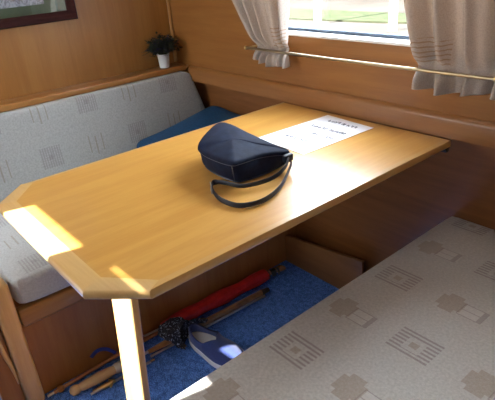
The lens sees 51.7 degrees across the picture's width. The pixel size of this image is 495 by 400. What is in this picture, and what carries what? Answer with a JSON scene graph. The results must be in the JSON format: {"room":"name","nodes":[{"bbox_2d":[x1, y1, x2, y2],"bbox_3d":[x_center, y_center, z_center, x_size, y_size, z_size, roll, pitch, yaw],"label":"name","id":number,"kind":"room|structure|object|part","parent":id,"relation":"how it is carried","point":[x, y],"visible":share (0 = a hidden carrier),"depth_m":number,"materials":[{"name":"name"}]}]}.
{"room":"boat cabin","nodes":[
{"label":"boat cabin","id":0,"kind":"room"},
{"bbox_2d":[0,0,187,100],"bbox_3d":[-1.109,-0.500,1.838,2.080,1.950,0.030,-24,32,-34],"label":"wall","id":1,"kind":"structure","parent":0,"point":[107,38],"depth_m":2.14,"materials":[{"name":"brown wood"}]},
{"bbox_2d":[0,0,77,29],"bbox_3d":[-0.946,-0.816,1.815,0.632,0.407,0.023,-24,32,-34],"label":"framed picture","id":2,"kind":"object","parent":1,"relation":"attached to","point":[13,13],"visible":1,"depth_m":1.97,"materials":[{"name":"brown wood"}]},
{"bbox_2d":[0,0,43,8],"bbox_3d":[-0.968,-0.815,1.805,0.437,0.277,0.001,-24,32,-34],"label":"print","id":3,"kind":"object","parent":2,"relation":"attached to","point":[4,4],"depth_m":1.94},
{"bbox_2d":[0,63,189,112],"bbox_3d":[-0.765,-0.435,2.071,1.218,0.025,0.121,-24,32,-34],"label":"shelf","id":4,"kind":"object","parent":1,"relation":"attached to","point":[64,92],"visible":0.96,"depth_m":2.11,"materials":[{"name":"brown wood"}]},
{"bbox_2d":[141,31,181,67],"bbox_3d":[-0.376,-0.676,2.306,0.195,0.158,0.147,-24,32,-34],"label":"potted plant","id":5,"kind":"object","parent":4,"relation":"on","point":[161,49],"visible":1,"depth_m":2.30,"materials":[{"name":"green plant"}]},
{"bbox_3d":[-0.383,-0.638,2.339,0.057,0.062,0.057,-24,32,-34],"label":"pot","id":6,"kind":"part","parent":5,"relation":"part of","materials":[{"name":"white ceramic"}]},
{"bbox_2d":[0,260,338,399],"bbox_3d":[0.303,0.993,0.807,2.140,0.030,4.180,-24,32,-34],"label":"floor","id":7,"kind":"structure","parent":0,"point":[292,293],"depth_m":1.87,"materials":[{"name":"blue carpet"}]},
{"bbox_2d":[47,331,157,396],"bbox_3d":[-0.457,0.548,1.781,0.492,0.025,0.026,-24,32,-34],"label":"cane","id":8,"kind":"object","parent":7,"relation":"on","point":[60,388],"visible":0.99,"depth_m":1.72,"materials":[{"name":"brown wood"}]},
{"bbox_3d":[-0.610,0.616,1.668,0.025,0.025,0.025,-24,32,-34],"label":"knob","id":9,"kind":"part","parent":8,"relation":"part of","materials":[{"name":"brown wood"}]},
{"bbox_2d":[90,347,116,357],"bbox_3d":[-0.492,0.519,1.740,0.090,0.042,0.010,-13,27,-16],"label":"strap","id":10,"kind":"object","parent":8,"relation":"attached to","point":[96,351],"visible":1,"depth_m":1.74,"materials":[{"name":"blue"}]},
{"bbox_2d":[90,358,154,395],"bbox_3d":[-0.413,0.584,1.701,0.231,0.022,0.035,-24,32,-34],"label":"pole","id":11,"kind":"object","parent":7,"relation":"on","point":[110,382],"visible":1,"depth_m":1.67,"materials":[{"name":"brown wood"}]},
{"bbox_2d":[0,225,297,399],"bbox_3d":[-0.501,0.154,2.106,1.290,0.454,0.757,-24,32,-34],"label":"bench","id":12,"kind":"object","parent":7,"relation":"on","point":[46,342],"visible":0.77,"depth_m":1.67,"materials":[{"name":"brown wood"}]},
{"bbox_3d":[-0.705,0.438,1.556,0.053,0.454,0.078,-24,32,-34],"label":"corner post","id":13,"kind":"part","parent":12,"relation":"part of","materials":[{"name":"brown wood"}]},
{"bbox_2d":[0,214,69,303],"bbox_3d":[-0.423,-0.006,2.006,1.160,0.113,0.608,-24,32,-34],"label":"seat cushion","id":14,"kind":"object","parent":12,"relation":"on","point":[29,277],"visible":0.06,"depth_m":1.53,"materials":[{"name":"grey fabric"}]},
{"bbox_2d":[0,71,204,201],"bbox_3d":[-0.673,-0.290,2.150,1.190,0.314,0.148,-24,32,-34],"label":"backrest cushion","id":15,"kind":"object","parent":14,"relation":"on","point":[38,141],"visible":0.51,"depth_m":2.09,"materials":[{"name":"grey fabric"}]},
{"bbox_2d":[137,106,240,147],"bbox_3d":[-0.179,-0.253,2.164,0.452,0.152,0.465,-24,32,-34],"label":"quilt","id":16,"kind":"object","parent":14,"relation":"on","point":[211,115],"visible":0.15,"depth_m":2.21,"materials":[{"name":"blue fabric"}]},
{"bbox_3d":[-0.262,0.168,1.822,1.094,0.060,0.036,-24,32,-34],"label":"rail","id":17,"kind":"part","parent":12,"relation":"part of","materials":[{"name":"brown wood"}]},
{"bbox_2d":[69,287,269,395],"bbox_3d":[-0.241,0.488,1.847,0.822,0.037,0.038,-21,31,-31],"label":"umbrella","id":18,"kind":"object","parent":7,"relation":"on","point":[101,376],"visible":0.8,"depth_m":1.80,"materials":[{"name":"brown wood"}]},
{"bbox_3d":[-0.508,0.593,1.677,0.154,0.037,0.037,-22,31,-31],"label":"handle","id":19,"kind":"part","parent":18,"relation":"part of","materials":[{"name":"brown wood"}]},
{"bbox_2d":[158,317,207,349],"bbox_3d":[-0.222,0.466,1.829,0.187,0.091,0.105,-24,32,-34],"label":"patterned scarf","id":20,"kind":"object","parent":7,"relation":"on","point":[175,330],"visible":0.95,"depth_m":1.80,"materials":[{"name":"black fabric"}]},
{"bbox_2d":[144,265,285,336],"bbox_3d":[-0.107,0.386,2.007,0.662,0.061,0.064,-22,31,-32],"label":"umbrella","id":21,"kind":"object","parent":7,"relation":"on","point":[223,296],"visible":0.82,"depth_m":2.00,"materials":[{"name":"red fabric"}]},
{"bbox_2d":[188,323,243,368],"bbox_3d":[-0.103,0.503,1.767,0.114,0.063,0.268,-24,32,-34],"label":"shoe","id":22,"kind":"object","parent":7,"relation":"on","point":[217,350],"visible":0.8,"depth_m":1.74,"materials":[{"name":"blue fabric"}]},
{"bbox_2d":[0,102,450,399],"bbox_3d":[-0.028,0.233,1.555,1.078,0.724,0.694,-24,32,-34],"label":"dining table","id":23,"kind":"object","parent":7,"relation":"on","point":[125,228],"visible":1,"depth_m":1.23,"materials":[{"name":"brown wood"}]},
{"bbox_3d":[-0.304,0.377,1.331,0.071,0.703,0.112,-24,32,-34],"label":"leg","id":24,"kind":"part","parent":23,"relation":"part of","materials":[{"name":"brown wood"}]},
{"bbox_2d":[198,122,292,207],"bbox_3d":[-0.026,-0.107,1.321,0.271,0.090,0.352,-24,32,-34],"label":"shoulder bag","id":25,"kind":"object","parent":23,"relation":"on","point":[233,154],"visible":1,"depth_m":1.30,"materials":[{"name":"blue leather"}]},
{"bbox_2d":[259,115,371,154],"bbox_3d":[0.216,-0.210,1.592,0.310,0.002,0.210,-22,31,-31],"label":"paper sheet","id":26,"kind":"object","parent":23,"relation":"on","point":[303,138],"visible":1,"depth_m":1.58,"materials":[{"name":"white paper"}]},
{"bbox_3d":[0.479,0.602,1.143,1.173,0.349,0.755,-24,32,-34],"label":"bench","id":27,"kind":"object","parent":7,"relation":"on","visible":0},
{"bbox_2d":[170,216,494,399],"bbox_3d":[0.456,0.397,1.049,1.179,0.100,0.772,-24,32,-34],"label":"seat cushion","id":28,"kind":"object","parent":27,"relation":"on","point":[418,324],"visible":1,"depth_m":1.14,"materials":[{"name":"beige fabric"}]},
{"bbox_2d":[170,0,494,121],"bbox_3d":[0.981,-0.568,0.760,0.060,1.190,4.150,-24,32,-34],"label":"wall","id":29,"kind":"structure","parent":0,"point":[211,34],"depth_m":1.78,"materials":[{"name":"brown wood"}]},
{"bbox_2d":[166,0,177,61],"bbox_3d":[-0.384,-1.177,2.192,0.015,1.150,0.015,9,29,26],"label":"trim","id":30,"kind":"structure","parent":29,"relation":"attached to","point":[167,1],"depth_m":2.36,"materials":[{"name":"brown wood"}]},
{"bbox_2d":[188,65,494,148],"bbox_3d":[1.057,-0.013,0.971,0.080,0.065,4.025,-24,32,-34],"label":"trim","id":31,"kind":"structure","parent":29,"relation":"attached to","point":[480,132],"depth_m":1.66,"materials":[{"name":"brown wood"}]},
{"bbox_2d":[288,26,409,46],"bbox_3d":[0.343,-0.733,1.528,0.068,0.492,0.955,-24,32,-34],"label":"window sill","id":32,"kind":"structure","parent":29,"relation":"in","point":[366,37],"depth_m":1.65,"materials":[{"name":"white"}]},
{"bbox_3d":[0.362,-0.743,1.542,0.017,0.488,0.955,-24,32,-34],"label":"frame","id":33,"kind":"part","parent":32,"relation":"part of","materials":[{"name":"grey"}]},
{"bbox_2d":[244,45,494,81],"bbox_3d":[0.380,-0.419,1.538,0.084,0.021,1.130,-24,32,-34],"label":"curtain rod","id":34,"kind":"object","parent":29,"relation":"attached to","point":[253,46],"visible":0.9,"depth_m":1.48,"materials":[{"name":"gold metal"}]},
{"bbox_2d":[232,0,289,68],"bbox_3d":[0.029,-0.796,1.784,0.058,0.637,0.316,-24,32,-34],"label":"curtain","id":35,"kind":"object","parent":34,"relation":"hanging from","point":[265,22],"visible":0.95,"depth_m":1.82,"materials":[{"name":"beige fabric"}]},
{"bbox_2d":[404,0,494,99],"bbox_3d":[0.563,-0.554,1.200,0.072,0.638,0.431,-24,32,-34],"label":"curtain","id":36,"kind":"object","parent":34,"relation":"hanging from","point":[457,36],"visible":0.98,"depth_m":1.32,"materials":[{"name":"beige fabric"}]},
{"bbox_2d":[188,72,494,272],"bbox_3d":[1.086,0.291,1.212,0.030,0.760,4.150,-24,32,-34],"label":"wall","id":37,"kind":"structure","parent":0,"point":[377,222],"depth_m":1.78,"materials":[{"name":"brown wood"}]},
{"bbox_2d":[285,235,364,288],"bbox_3d":[0.306,0.249,2.094,0.016,0.178,0.416,-24,32,-34],"label":"trim","id":38,"kind":"structure","parent":37,"relation":"attached to","point":[335,268],"depth_m":2.08,"materials":[{"name":"brown wood"}]},
{"label":"outside","id":39,"kind":"structure","parent":0,"visible":0},
{"bbox_2d":[288,0,407,34],"bbox_3d":[14.400,-7.621,14.833,39.100,0.100,24.000,-24,32,-34],"label":"quay","id":40,"kind":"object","parent":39,"point":[345,5],"depth_m":5.19,"materials":[{"name":"white"}]},
{"bbox_2d":[314,0,321,24],"bbox_3d":[0.605,-2.012,4.446,0.110,0.929,0.110,-24,32,-34],"label":"mooring post","id":41,"kind":"object","parent":40,"relation":"on","point":[317,3],"visible":1,"depth_m":4.58,"materials":[{"name":"white"}]},
{"bbox_2d":[289,8,406,23],"bbox_3d":[0.947,-1.800,5.002,0.800,0.014,5.117,-24,32,-35],"label":"lawn strip","id":42,"kind":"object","parent":40,"relation":"on","point":[297,14],"visible":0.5,"depth_m":4.95,"materials":[{"name":"green plant"}]},
{"bbox_2d":[388,0,397,31],"bbox_3d":[1.109,-1.750,3.825,0.110,0.929,0.110,-24,32,-34],"label":"mooring post","id":43,"kind":"object","parent":40,"relation":"on","point":[393,4],"visible":1,"depth_m":3.96,"materials":[{"name":"white"}]}
]}

